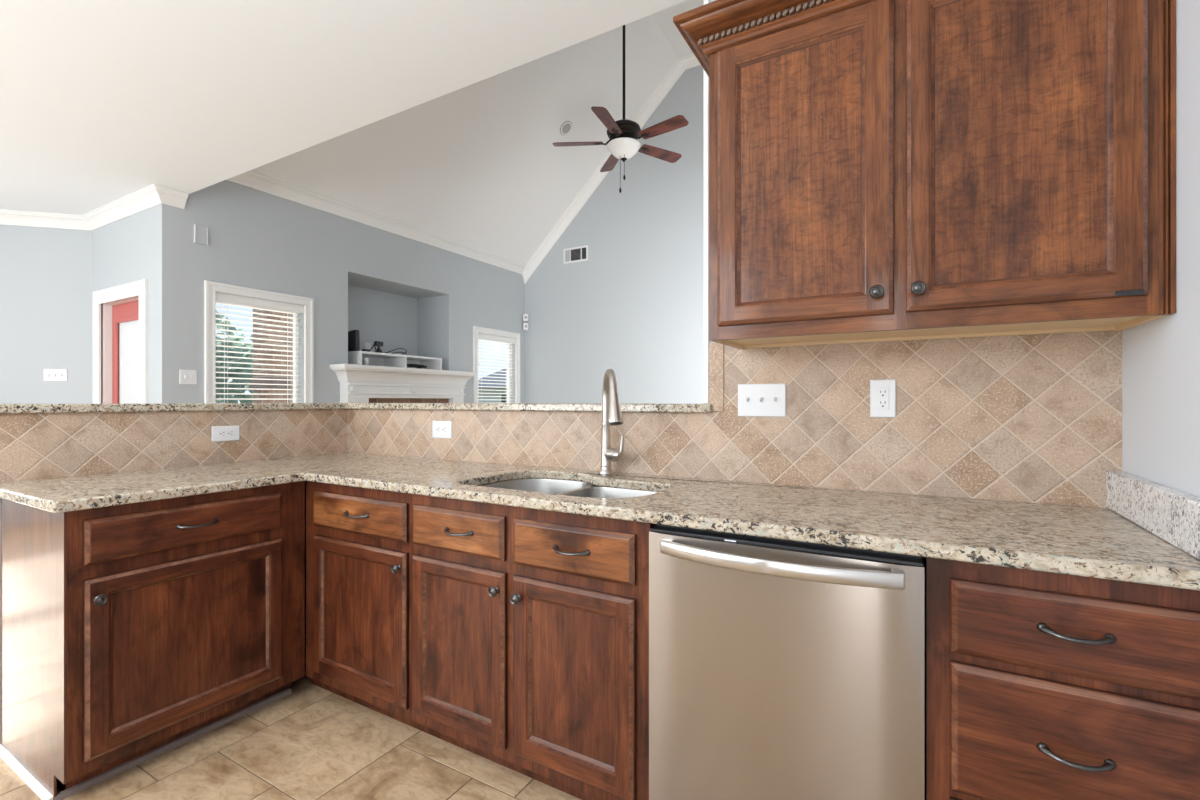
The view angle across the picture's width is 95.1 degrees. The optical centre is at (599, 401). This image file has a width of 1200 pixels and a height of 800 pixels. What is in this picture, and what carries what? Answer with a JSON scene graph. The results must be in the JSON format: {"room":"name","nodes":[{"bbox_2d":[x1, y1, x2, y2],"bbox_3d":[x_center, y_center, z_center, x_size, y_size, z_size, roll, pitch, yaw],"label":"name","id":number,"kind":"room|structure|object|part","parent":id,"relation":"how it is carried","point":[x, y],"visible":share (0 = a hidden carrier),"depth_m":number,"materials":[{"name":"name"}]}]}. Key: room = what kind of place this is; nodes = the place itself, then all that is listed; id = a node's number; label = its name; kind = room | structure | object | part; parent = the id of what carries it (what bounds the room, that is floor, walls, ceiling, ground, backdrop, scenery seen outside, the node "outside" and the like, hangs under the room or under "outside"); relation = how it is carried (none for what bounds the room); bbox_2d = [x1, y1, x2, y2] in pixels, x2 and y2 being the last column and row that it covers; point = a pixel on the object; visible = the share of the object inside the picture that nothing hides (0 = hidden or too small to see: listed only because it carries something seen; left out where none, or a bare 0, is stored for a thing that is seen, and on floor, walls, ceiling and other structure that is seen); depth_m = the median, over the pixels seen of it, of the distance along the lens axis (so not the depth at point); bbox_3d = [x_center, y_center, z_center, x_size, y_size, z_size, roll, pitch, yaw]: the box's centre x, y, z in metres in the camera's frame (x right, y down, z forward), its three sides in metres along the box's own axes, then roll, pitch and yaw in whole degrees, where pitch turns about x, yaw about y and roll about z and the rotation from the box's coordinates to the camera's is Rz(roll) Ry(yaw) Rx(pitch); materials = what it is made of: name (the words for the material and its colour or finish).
{"room":"kitchen","nodes":[
{"label":"kitchen","id":0,"kind":"room"},
{"bbox_2d":[0,225,92,403],"bbox_3d":[-5.137,-0.228,4.757,1.305,2.777,0.150,0,0,-15],"label":"wall","id":1,"kind":"structure","parent":0,"point":[46,274],"depth_m":4.76,"materials":[{"name":"grey paint"}]},
{"bbox_2d":[43,369,66,381],"bbox_3d":[-4.744,-0.227,4.777,0.170,0.109,0.014,0,0,-15],"label":"switch plate","id":2,"kind":"object","parent":1,"relation":"attached to","point":[48,374],"visible":1,"depth_m":4.78,"materials":[{"name":"white plastic"}]},
{"bbox_2d":[93,207,152,402],"bbox_3d":[-3.942,-0.228,4.622,1.175,2.777,0.150,0,0,30],"label":"wall","id":3,"kind":"structure","parent":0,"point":[123,248],"depth_m":4.49,"materials":[{"name":"grey paint"}]},
{"bbox_2d":[93,279,147,403],"bbox_3d":[-3.956,0.102,4.616,1.012,2.117,0.174,0,0,30],"label":"door","id":4,"kind":"structure","parent":3,"relation":"attached to","point":[120,312],"depth_m":4.71,"materials":[{"name":"white paint"}]},
{"bbox_2d":[0,409,346,629],"bbox_3d":[-1.745,0.601,2.442,0.170,1.119,1.324,0,0,30],"label":"wall","id":5,"kind":"structure","parent":0,"point":[33,446],"depth_m":2.22,"materials":[{"name":"beige tile"}]},
{"bbox_2d":[212,425,239,441],"bbox_3d":[-1.676,0.145,2.461,0.009,0.068,0.114,0,0,30],"label":"wall outlet","id":6,"kind":"object","parent":5,"relation":"attached to","point":[219,433],"visible":1,"depth_m":2.46,"materials":[{"name":"white plastic"}]},
{"bbox_2d":[0,630,580,799],"bbox_3d":[-1.513,1.221,3.197,9.036,0.120,9.036,0,0,30],"label":"floor","id":7,"kind":"structure","parent":0,"point":[313,742],"depth_m":1.75,"materials":[{"name":"tile"}]},
{"bbox_2d":[0,481,304,799],"bbox_3d":[-1.560,0.735,1.972,0.618,0.852,0.714,0,0,30],"label":"base cabinet","id":8,"kind":"object","parent":7,"relation":"on","point":[130,634],"visible":1,"depth_m":1.74,"materials":[{"name":"brown wood"}]},
{"bbox_3d":[-1.792,1.151,1.702,0.481,0.019,0.013,0,0,30],"label":"shoe moulding","id":9,"kind":"part","parent":8,"relation":"part of","materials":[{"name":"white"}]},
{"bbox_3d":[-1.753,0.735,1.690,0.567,0.852,0.006,0,0,30],"label":"panel","id":10,"kind":"part","parent":8,"relation":"part of","materials":[{"name":"wood"}]},
{"bbox_3d":[-1.448,0.574,1.588,0.026,0.031,0.031,0,0,30],"label":"knob","id":11,"kind":"part","parent":8,"relation":"part of","materials":[{"name":"grey metal"}]},
{"bbox_3d":[-1.406,1.151,1.886,0.013,0.019,0.692,0,0,30],"label":"toe moulding","id":12,"kind":"part","parent":8,"relation":"part of","materials":[{"name":"brown wood"}]},
{"bbox_3d":[-1.339,0.408,1.820,0.020,0.131,0.566,0,0,30],"label":"drawer","id":13,"kind":"part","parent":8,"relation":"part of","materials":[{"name":"brown wood"}]},
{"bbox_3d":[-1.339,0.777,1.821,0.020,0.524,0.568,0,0,30],"label":"door","id":14,"kind":"part","parent":8,"relation":"part of","materials":[{"name":"brown wood"}]},
{"bbox_3d":[-1.341,0.774,1.825,0.004,0.407,0.448,0,0,30],"label":"panel","id":15,"kind":"part","parent":8,"relation":"part of","materials":[{"name":"brown wood"}]},
{"bbox_3d":[-1.317,0.405,1.807,0.032,0.016,0.121,0,0,30],"label":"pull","id":16,"kind":"part","parent":8,"relation":"part of","materials":[{"name":"grey metal"}]},
{"bbox_2d":[306,481,427,732],"bbox_3d":[-0.793,0.735,2.260,0.678,0.852,0.650,0,0,30],"label":"base cabinet","id":17,"kind":"object","parent":7,"relation":"on","point":[359,540],"visible":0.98,"depth_m":1.97,"materials":[{"name":"brown wood"}]},
{"bbox_3d":[-0.878,0.405,1.952,0.131,0.016,0.032,0,0,30],"label":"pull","id":18,"kind":"part","parent":17,"relation":"part of","materials":[{"name":"grey metal"}]},
{"bbox_3d":[-0.875,0.770,1.985,0.402,0.406,0.004,0,0,30],"label":"panel","id":19,"kind":"part","parent":17,"relation":"part of","materials":[{"name":"brown wood"}]},
{"bbox_3d":[-0.876,0.777,1.981,0.516,0.527,0.020,0,0,30],"label":"door","id":20,"kind":"part","parent":17,"relation":"part of","materials":[{"name":"brown wood"}]},
{"bbox_3d":[-0.876,0.412,1.981,0.515,0.132,0.020,0,0,30],"label":"drawer","id":21,"kind":"part","parent":17,"relation":"part of","materials":[{"name":"brown wood"}]},
{"bbox_3d":[-0.684,0.562,1.843,0.031,0.031,0.026,0,0,30],"label":"knob","id":22,"kind":"part","parent":17,"relation":"part of","materials":[{"name":"grey metal"}]},
{"bbox_2d":[330,364,476,402],"bbox_3d":[-2.092,0.401,6.100,0.238,1.520,1.811,0,0,30],"label":"fireplace","id":23,"kind":"object","parent":7,"relation":"on","point":[358,383],"visible":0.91,"depth_m":5.91,"materials":[{"name":"white paint"}]},
{"bbox_3d":[-2.479,0.563,5.541,0.130,1.195,0.240,0,0,30],"label":"leg","id":24,"kind":"part","parent":23,"relation":"part of","materials":[{"name":"white paint"}]},
{"bbox_2d":[330,364,476,385],"bbox_3d":[-2.092,-0.277,6.100,0.238,0.165,1.811,0,0,30],"label":"mantel shelf","id":25,"kind":"object","parent":23,"relation":"attached to","point":[347,374],"depth_m":5.84,"materials":[{"name":"white paint"}]},
{"bbox_3d":[-1.782,0.563,6.741,0.130,1.195,0.175,0,0,30],"label":"leg","id":26,"kind":"part","parent":23,"relation":"part of","materials":[{"name":"white paint"}]},
{"bbox_2d":[412,494,655,799],"bbox_3d":[-0.117,0.735,1.867,0.884,0.852,0.650,0,0,30],"label":"base cabinet","id":27,"kind":"object","parent":7,"relation":"on","point":[530,627],"visible":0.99,"depth_m":1.58,"materials":[{"name":"brown wood"}]},
{"bbox_3d":[-0.449,0.407,1.703,0.121,0.016,0.032,0,0,30],"label":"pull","id":28,"kind":"part","parent":27,"relation":"part of","materials":[{"name":"grey metal"}]},
{"bbox_3d":[-0.449,0.767,1.738,0.284,0.404,0.004,0,0,30],"label":"panel","id":29,"kind":"part","parent":27,"relation":"part of","materials":[{"name":"brown wood"}]},
{"bbox_3d":[-0.455,0.412,1.736,0.391,0.132,0.020,0,0,30],"label":"drawer","id":30,"kind":"part","parent":27,"relation":"part of","materials":[{"name":"brown wood"}]},
{"bbox_3d":[-0.454,0.776,1.736,0.397,0.525,0.020,0,0,30],"label":"door","id":31,"kind":"part","parent":27,"relation":"part of","materials":[{"name":"brown wood"}]},
{"bbox_3d":[-0.315,0.564,1.629,0.031,0.031,0.026,0,0,30],"label":"knob","id":32,"kind":"part","parent":27,"relation":"part of","materials":[{"name":"grey metal"}]},
{"bbox_3d":[-0.243,0.571,1.587,0.031,0.031,0.026,0,0,30],"label":"knob","id":33,"kind":"part","parent":27,"relation":"part of","materials":[{"name":"grey metal"}]},
{"bbox_3d":[-0.086,0.408,1.492,0.121,0.016,0.032,0,0,30],"label":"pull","id":34,"kind":"part","parent":27,"relation":"part of","materials":[{"name":"grey metal"}]},
{"bbox_3d":[-0.079,0.771,1.523,0.275,0.400,0.004,0,0,30],"label":"panel","id":35,"kind":"part","parent":27,"relation":"part of","materials":[{"name":"brown wood"}]},
{"bbox_3d":[-0.084,0.777,1.521,0.401,0.527,0.020,0,0,30],"label":"door","id":36,"kind":"part","parent":27,"relation":"part of","materials":[{"name":"brown wood"}]},
{"bbox_3d":[-0.083,0.413,1.520,0.398,0.134,0.020,0,0,30],"label":"drawer","id":37,"kind":"part","parent":27,"relation":"part of","materials":[{"name":"brown wood"}]},
{"bbox_2d":[649,524,924,799],"bbox_3d":[0.519,0.736,1.473,0.603,0.850,0.673,0,0,30],"label":"dishwasher","id":38,"kind":"object","parent":7,"relation":"on","point":[780,669],"visible":0.96,"depth_m":1.22,"materials":[{"name":"silver metal"}]},
{"bbox_3d":[0.370,0.358,1.208,0.525,0.033,0.066,0,0,30],"label":"handle","id":39,"kind":"part","parent":38,"relation":"part of","materials":[{"name":"silver metal"}]},
{"bbox_2d":[656,524,921,558],"bbox_3d":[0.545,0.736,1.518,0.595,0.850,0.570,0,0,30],"label":"control panel","id":40,"kind":"object","parent":38,"relation":"in","point":[657,525],"depth_m":1.24,"materials":[{"name":"plastic"}]},
{"bbox_2d":[924,557,1199,799],"bbox_3d":[0.982,0.735,1.229,0.436,0.852,0.650,0,0,30],"label":"base cabinet","id":41,"kind":"object","parent":7,"relation":"on","point":[1040,685],"visible":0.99,"depth_m":0.99,"materials":[{"name":"brown wood"}]},
{"bbox_2d":[0,452,1199,590],"bbox_3d":[-0.355,0.293,1.617,3.140,0.032,1.341,0,0,30],"label":"countertop","id":42,"kind":"structure","parent":41,"relation":"on","point":[1093,542],"depth_m":1.47,"materials":[{"name":"stone"}]},
{"bbox_2d":[482,479,656,497],"bbox_3d":[-0.108,0.414,1.875,0.725,0.208,0.477,0,0,30],"label":"sink","id":43,"kind":"object","parent":42,"relation":"in","point":[552,486],"visible":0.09,"depth_m":2.11,"materials":[{"name":"silver metal"}]},
{"bbox_3d":[-0.262,0.414,1.967,0.366,0.208,0.473,0,0,30],"label":"bowl","id":44,"kind":"part","parent":43,"relation":"part of","materials":[{"name":"silver metal"}]},
{"bbox_3d":[0.030,0.399,1.752,0.361,0.178,0.403,0,0,30],"label":"bowl","id":45,"kind":"part","parent":43,"relation":"part of","materials":[{"name":"silver metal"}]},
{"bbox_2d":[598,369,623,473],"bbox_3d":[0.051,0.079,2.000,0.084,0.396,0.268,0,0,-9],"label":"kitchen faucet","id":46,"kind":"object","parent":42,"relation":"on","point":[611,409],"visible":1,"depth_m":2.05,"materials":[{"name":"silver metal"}]},
{"bbox_3d":[0.035,-0.017,2.014,0.028,0.205,0.205,0,0,-8],"label":"spout","id":47,"kind":"part","parent":46,"relation":"part of","materials":[{"name":"silver metal"}]},
{"bbox_3d":[0.058,0.177,2.060,0.050,0.101,0.093,0,0,-40],"label":"handle","id":48,"kind":"part","parent":46,"relation":"part of","materials":[{"name":"silver metal"}]},
{"bbox_2d":[1106,470,1199,559],"bbox_3d":[1.167,0.227,1.143,0.031,0.098,0.631,0,0,30],"label":"sidesplash","id":49,"kind":"object","parent":42,"relation":"on","point":[1173,515],"visible":1,"depth_m":1.12,"materials":[{"name":"stone"}]},
{"bbox_3d":[0.847,0.635,0.980,0.374,0.251,0.020,0,0,30],"label":"drawer","id":50,"kind":"part","parent":41,"relation":"part of","materials":[{"name":"brown wood"}]},
{"bbox_3d":[0.847,0.419,0.980,0.374,0.143,0.020,0,0,30],"label":"drawer","id":51,"kind":"part","parent":41,"relation":"part of","materials":[{"name":"brown wood"}]},
{"bbox_3d":[0.834,0.627,0.958,0.108,0.016,0.032,0,0,30],"label":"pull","id":52,"kind":"part","parent":41,"relation":"part of","materials":[{"name":"grey metal"}]},
{"bbox_3d":[0.834,0.410,0.958,0.108,0.016,0.032,0,0,30],"label":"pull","id":53,"kind":"part","parent":41,"relation":"part of","materials":[{"name":"grey metal"}]},
{"bbox_2d":[153,180,524,402],"bbox_3d":[-2.285,-0.449,6.154,0.150,3.220,4.463,0,0,30],"label":"wall","id":54,"kind":"structure","parent":0,"point":[257,239],"depth_m":5.13,"materials":[{"name":"grey paint"}]},
{"bbox_2d":[0,184,188,230],"bbox_3d":[-5.728,-1.562,3.548,5.053,0.108,1.666,0,0,-32],"label":"trim","id":55,"kind":"structure","parent":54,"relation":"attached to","point":[153,195],"depth_m":4.62,"materials":[{"name":"white paint"}]},
{"bbox_2d":[179,369,196,383],"bbox_3d":[-3.248,-0.192,4.333,0.014,0.115,0.120,0,0,30],"label":"switch plate","id":56,"kind":"object","parent":54,"relation":"attached to","point":[185,376],"visible":1,"depth_m":4.33,"materials":[{"name":"white plastic"}]},
{"bbox_2d":[194,224,207,244],"bbox_3d":[-3.204,-1.337,4.407,0.017,0.145,0.093,0,0,30],"label":"door chime","id":57,"kind":"object","parent":54,"relation":"attached to","point":[200,232],"visible":1,"depth_m":4.40,"materials":[{"name":"white plastic"}]},
{"bbox_2d":[204,280,313,402],"bbox_3d":[-3.007,-0.166,4.852,0.200,1.618,0.916,0,0,30],"label":"window","id":58,"kind":"structure","parent":54,"relation":"in","point":[210,287],"depth_m":4.76,"materials":[{"name":"white paint"}]},
{"bbox_2d":[216,292,303,402],"bbox_3d":[-3.009,-0.171,4.853,0.070,1.460,0.760,0,0,30],"label":"window blind","id":59,"kind":"object","parent":58,"relation":"attached to","point":[227,299],"visible":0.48,"depth_m":4.83,"materials":[{"name":"white paint"}]},
{"bbox_3d":[-3.151,-0.156,4.624,0.055,1.394,0.004,0,0,30],"label":"ladder cord","id":60,"kind":"part","parent":59,"relation":"part of","materials":[{"name":"white fabric"}]},
{"bbox_3d":[-2.881,-0.156,5.090,0.055,1.394,0.004,0,0,30],"label":"ladder cord","id":61,"kind":"part","parent":59,"relation":"part of","materials":[{"name":"white fabric"}]},
{"bbox_3d":[-3.074,-0.166,4.891,0.045,1.474,0.772,0,0,30],"label":"frame","id":62,"kind":"part","parent":58,"relation":"part of","materials":[{"name":"white paint"}]},
{"bbox_2d":[226,169,525,273],"bbox_3d":[-2.143,-1.908,6.157,0.092,0.128,4.314,0,0,30],"label":"trim","id":63,"kind":"structure","parent":54,"relation":"attached to","point":[253,179],"depth_m":5.64,"materials":[{"name":"white paint"}]},
{"bbox_2d":[348,275,439,357],"bbox_3d":[-2.531,-0.811,6.339,0.460,1.103,1.480,0,0,30],"label":"wall niche","id":64,"kind":"object","parent":54,"relation":"in","point":[396,317],"visible":0.29,"depth_m":6.68,"materials":[{"name":"grey paint"}]},
{"bbox_2d":[365,342,370,351],"bbox_3d":[-2.700,-0.627,6.397,0.008,0.115,0.080,0,0,30],"label":"wall outlet","id":65,"kind":"object","parent":64,"relation":"attached to","point":[367,345],"visible":0.64,"depth_m":6.39,"materials":[{"name":"white plastic"}]},
{"bbox_3d":[-2.444,-0.334,6.288,0.560,0.050,1.380,0,0,30],"label":"trim","id":66,"kind":"structure","parent":64,"relation":"attached to","visible":0},
{"bbox_2d":[348,351,441,369],"bbox_3d":[-2.355,-0.441,6.255,0.361,0.161,1.130,0,0,30],"label":"shelf box","id":67,"kind":"object","parent":66,"relation":"on","point":[354,357],"visible":0.54,"depth_m":6.25,"materials":[{"name":"white paint"}]},
{"bbox_2d":[348,330,359,351],"bbox_3d":[-2.594,-0.635,5.772,0.150,0.227,0.065,0,0,30],"label":"modem","id":68,"kind":"object","parent":67,"relation":"on","point":[353,336],"visible":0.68,"depth_m":5.75,"materials":[{"name":"black plastic"}]},
{"bbox_2d":[363,358,368,364],"bbox_3d":[-2.488,-0.419,5.835,0.065,0.085,0.065,0,0,30],"label":"cup","id":69,"kind":"object","parent":67,"relation":"in","point":[366,360],"visible":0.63,"depth_m":5.81,"materials":[{"name":"white ceramic"}]},
{"bbox_2d":[362,343,376,351],"bbox_3d":[-2.481,-0.574,5.921,0.066,0.105,0.165,0,0,30],"label":"power adapter","id":70,"kind":"object","parent":67,"relation":"on","point":[368,350],"visible":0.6,"depth_m":5.89,"materials":[{"name":"black plastic"}]},
{"bbox_2d":[374,341,382,352],"bbox_3d":[-2.437,-0.589,6.042,0.090,0.135,0.090,0,0,30],"label":"gadget","id":71,"kind":"object","parent":67,"relation":"on","point":[377,343],"visible":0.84,"depth_m":6.01,"materials":[{"name":"black plastic"}]},
{"bbox_2d":[386,348,406,354],"bbox_3d":[-2.305,-0.562,6.210,0.111,0.082,0.307,0,0,30],"label":"cable","id":72,"kind":"object","parent":67,"relation":"on","point":[397,348],"visible":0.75,"depth_m":6.19,"materials":[{"name":"black plastic"}]},
{"bbox_2d":[407,364,426,368],"bbox_3d":[-2.211,-0.407,6.441,0.178,0.057,0.321,0,0,30],"label":"cable bundle","id":73,"kind":"object","parent":67,"relation":"in","point":[418,366],"visible":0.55,"depth_m":6.43,"materials":[{"name":"black plastic"}]},
{"bbox_2d":[473,326,519,402],"bbox_3d":[-1.446,-0.166,7.540,0.200,1.618,0.949,0,0,30],"label":"window","id":74,"kind":"structure","parent":54,"relation":"in","point":[476,329],"depth_m":7.63,"materials":[{"name":"white paint"}]},
{"bbox_2d":[478,333,514,402],"bbox_3d":[-1.448,-0.171,7.541,0.070,1.460,0.793,0,0,30],"label":"window blind","id":75,"kind":"object","parent":74,"relation":"attached to","point":[481,336],"visible":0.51,"depth_m":7.52,"materials":[{"name":"white paint"}]},
{"bbox_3d":[-1.596,-0.156,7.301,0.055,1.394,0.004,0,0,30],"label":"ladder cord","id":76,"kind":"part","parent":75,"relation":"part of","materials":[{"name":"white fabric"}]},
{"bbox_3d":[-1.513,-0.166,7.579,0.045,1.474,0.805,0,0,30],"label":"frame","id":77,"kind":"part","parent":74,"relation":"part of","materials":[{"name":"white paint"}]},
{"bbox_2d":[0,0,686,214],"bbox_3d":[-2.660,-1.696,1.274,8.900,0.160,4.650,0,0,30],"label":"ceiling","id":78,"kind":"structure","parent":0,"point":[103,102],"depth_m":2.68,"materials":[{"name":"white paint"}]},
{"bbox_2d":[253,0,702,263],"bbox_3d":[0.541,-3.142,4.668,6.270,2.555,4.514,0,0,30],"label":"ceiling","id":79,"kind":"structure","parent":0,"point":[478,164],"depth_m":6.04,"materials":[{"name":"white paint"}]},
{"bbox_2d":[560,121,571,134],"bbox_3d":[-0.400,-3.215,6.465,0.128,0.122,0.173,0,0,30],"label":"ceiling speaker","id":80,"kind":"object","parent":79,"relation":"attached to","point":[566,127],"visible":1,"depth_m":6.46,"materials":[{"name":"white paint"}]},
{"bbox_2d":[562,123,570,133],"bbox_3d":[-0.400,-3.216,6.465,0.096,0.092,0.132,0,0,30],"label":"grille","id":81,"kind":"object","parent":80,"relation":"attached to","point":[566,127],"depth_m":6.46,"materials":[{"name":"grey plastic"}]},
{"bbox_2d":[552,25,688,192],"bbox_3d":[0.230,-3.070,5.066,1.274,2.298,1.271,0,0,30],"label":"ceiling fan","id":82,"kind":"object","parent":79,"relation":"hanging from","point":[623,134],"visible":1,"depth_m":5.02,"materials":[{"name":"brown wood"}]},
{"bbox_3d":[-0.205,-2.404,5.127,0.467,0.038,0.140,0,0,4],"label":"blade","id":83,"kind":"part","parent":82,"relation":"part of","materials":[{"name":"brown wood"}]},
{"bbox_3d":[0.064,-2.404,4.702,0.140,0.038,0.467,0,0,22],"label":"blade","id":84,"kind":"part","parent":82,"relation":"part of","materials":[{"name":"brown wood"}]},
{"bbox_3d":[0.116,-2.404,5.515,0.140,0.038,0.467,0,0,-14],"label":"blade","id":85,"kind":"part","parent":82,"relation":"part of","materials":[{"name":"brown wood"}]},
{"bbox_3d":[0.187,-2.110,5.063,0.022,0.378,0.022,0,0,30],"label":"pull chain","id":86,"kind":"part","parent":82,"relation":"part of","materials":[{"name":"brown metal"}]},
{"bbox_3d":[0.585,-2.404,5.329,0.467,0.038,0.140,0,0,-32],"label":"blade","id":87,"kind":"part","parent":82,"relation":"part of","materials":[{"name":"brown wood"}]},
{"bbox_3d":[0.552,-2.404,4.827,0.467,0.038,0.140,0,0,40],"label":"blade","id":88,"kind":"part","parent":82,"relation":"part of","materials":[{"name":"brown wood"}]},
{"bbox_2d":[525,65,703,403],"bbox_3d":[1.619,-1.624,6.553,6.500,5.570,0.150,0,0,30],"label":"wall","id":89,"kind":"structure","parent":0,"point":[634,309],"depth_m":7.15,"materials":[{"name":"grey paint"}]},
{"bbox_2d":[523,314,527,320],"bbox_3d":[-1.085,-1.214,7.988,0.072,0.104,0.088,0,0,-15],"label":"sensor","id":90,"kind":"object","parent":89,"relation":"attached to","point":[525,316],"visible":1,"depth_m":7.95,"materials":[{"name":"white plastic"}]},
{"bbox_2d":[523,323,527,329],"bbox_3d":[-1.085,-1.084,7.988,0.072,0.104,0.088,0,0,-15],"label":"sensor","id":91,"kind":"object","parent":89,"relation":"attached to","point":[525,325],"visible":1,"depth_m":7.95,"materials":[{"name":"white plastic"}]},
{"bbox_2d":[563,245,587,263],"bbox_3d":[-0.336,-2.028,7.594,0.399,0.207,0.014,0,0,30],"label":"air vent","id":92,"kind":"object","parent":89,"relation":"in","point":[575,254],"visible":1,"depth_m":7.59,"materials":[{"name":"white plastic"}]},
{"bbox_2d":[522,53,700,283],"bbox_3d":[0.521,-2.972,7.052,3.802,2.503,0.090,0,0,30],"label":"trim","id":93,"kind":"structure","parent":89,"relation":"attached to","point":[683,63],"depth_m":7.39,"materials":[{"name":"white paint"}]},
{"bbox_2d":[347,0,1121,561],"bbox_3d":[-0.043,-0.228,2.284,3.272,2.777,0.134,0,0,30],"label":"wall","id":94,"kind":"structure","parent":0,"point":[1035,418],"depth_m":1.70,"materials":[{"name":"beige tile"}]},
{"bbox_2d":[0,403,711,412],"bbox_3d":[-0.897,0.026,2.106,2.394,0.032,1.680,0,0,30],"label":"bar","id":95,"kind":"object","parent":94,"relation":"on","point":[107,407],"visible":0.87,"depth_m":2.36,"materials":[{"name":"stone"}]},
{"bbox_2d":[432,421,451,438],"bbox_3d":[-0.756,0.136,2.621,0.126,0.082,0.009,0,0,30],"label":"wall outlet","id":96,"kind":"object","parent":94,"relation":"attached to","point":[440,429],"visible":1,"depth_m":2.62,"materials":[{"name":"white plastic"}]},
{"bbox_2d":[703,0,708,403],"bbox_3d":[0.413,-0.804,2.022,0.020,1.625,0.138,0,0,30],"label":"trim","id":97,"kind":"structure","parent":94,"relation":"attached to","point":[705,76],"depth_m":1.96,"materials":[{"name":"white paint"}]},
{"bbox_2d":[738,383,785,416],"bbox_3d":[0.545,-0.003,1.859,0.162,0.112,0.020,0,0,30],"label":"switch plate","id":98,"kind":"object","parent":94,"relation":"attached to","point":[754,400],"visible":1,"depth_m":1.86,"materials":[{"name":"white plastic"}]},
{"bbox_2d":[870,379,895,417],"bbox_3d":[0.866,-0.008,1.679,0.071,0.116,0.009,0,0,30],"label":"wall outlet","id":99,"kind":"object","parent":94,"relation":"attached to","point":[882,392],"visible":1,"depth_m":1.68,"materials":[{"name":"white plastic"}]},
{"bbox_2d":[673,0,1175,348],"bbox_3d":[0.775,-0.647,1.496,1.064,0.936,0.415,0,0,30],"label":"upper cabinet","id":100,"kind":"object","parent":94,"relation":"attached to","point":[880,170],"visible":1,"depth_m":1.32,"materials":[{"name":"brown wood"}]},
{"bbox_3d":[0.801,-1.052,1.502,0.997,0.020,0.346,0,0,30],"label":"rope moulding","id":101,"kind":"part","parent":100,"relation":"part of","materials":[{"name":"brown wood"}]},
{"bbox_3d":[0.775,-1.066,1.495,1.064,0.098,0.414,0,0,30],"label":"crown","id":102,"kind":"part","parent":100,"relation":"part of","materials":[{"name":"brown wood"}]},
{"bbox_3d":[0.535,-0.613,1.482,0.317,0.673,0.004,0,0,30],"label":"panel","id":103,"kind":"part","parent":100,"relation":"part of","materials":[{"name":"brown wood"}]},
{"bbox_3d":[0.535,-0.616,1.476,0.451,0.796,0.020,0,0,30],"label":"door","id":104,"kind":"part","parent":100,"relation":"part of","materials":[{"name":"brown wood"}]},
{"bbox_3d":[0.687,-0.271,1.362,0.033,0.033,0.026,0,0,30],"label":"knob","id":105,"kind":"part","parent":100,"relation":"part of","materials":[{"name":"grey metal"}]},
{"bbox_3d":[0.764,-0.271,1.318,0.033,0.033,0.026,0,0,30],"label":"knob","id":106,"kind":"part","parent":100,"relation":"part of","materials":[{"name":"grey metal"}]},
{"bbox_3d":[0.943,-0.613,1.245,0.318,0.673,0.004,0,0,30],"label":"panel","id":107,"kind":"part","parent":100,"relation":"part of","materials":[{"name":"brown wood"}]},
{"bbox_3d":[0.942,-0.617,1.240,0.437,0.794,0.020,0,0,30],"label":"door","id":108,"kind":"part","parent":100,"relation":"part of","materials":[{"name":"brown wood"}]},
{"bbox_2d":[1122,0,1199,497],"bbox_3d":[0.358,-0.228,-0.432,0.150,2.777,4.430,0,0,30],"label":"wall","id":109,"kind":"structure","parent":0,"point":[1161,356],"depth_m":1.10,"materials":[{"name":"white paint"}]},
{"label":"outside","id":110,"kind":"structure","parent":0,"visible":0},
{"bbox_3d":[-29.116,1.441,48.010,86.798,0.100,130.000,0,0,30],"label":"ground","id":111,"kind":"structure","parent":110,"visible":0},
{"bbox_2d":[216,311,252,402],"bbox_3d":[-12.657,-0.814,17.341,4.619,4.434,4.715,0,0,-11],"label":"leafy tree","id":112,"kind":"object","parent":111,"relation":"on","point":[217,315],"visible":0.13,"depth_m":17.23,"materials":[{"name":"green plant"}]},
{"bbox_2d":[250,307,292,402],"bbox_3d":[-4.348,-0.359,7.308,0.440,3.500,0.420,0,0,30],"label":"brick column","id":113,"kind":"structure","parent":111,"relation":"on","point":[254,310],"depth_m":7.18,"materials":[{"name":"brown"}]},
{"bbox_2d":[479,369,506,402],"bbox_3d":[-1.333,-0.709,33.723,12.400,4.200,9.200,0,0,0],"label":"house","id":114,"kind":"structure","parent":111,"relation":"on","point":[501,383],"depth_m":29.73,"materials":[{"name":"white"}]},
{"bbox_3d":[-4.834,0.241,29.654,1.000,1.200,0.040,0,0,0],"label":"pane","id":115,"kind":"part","parent":114,"relation":"part of","materials":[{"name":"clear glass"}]}
]}

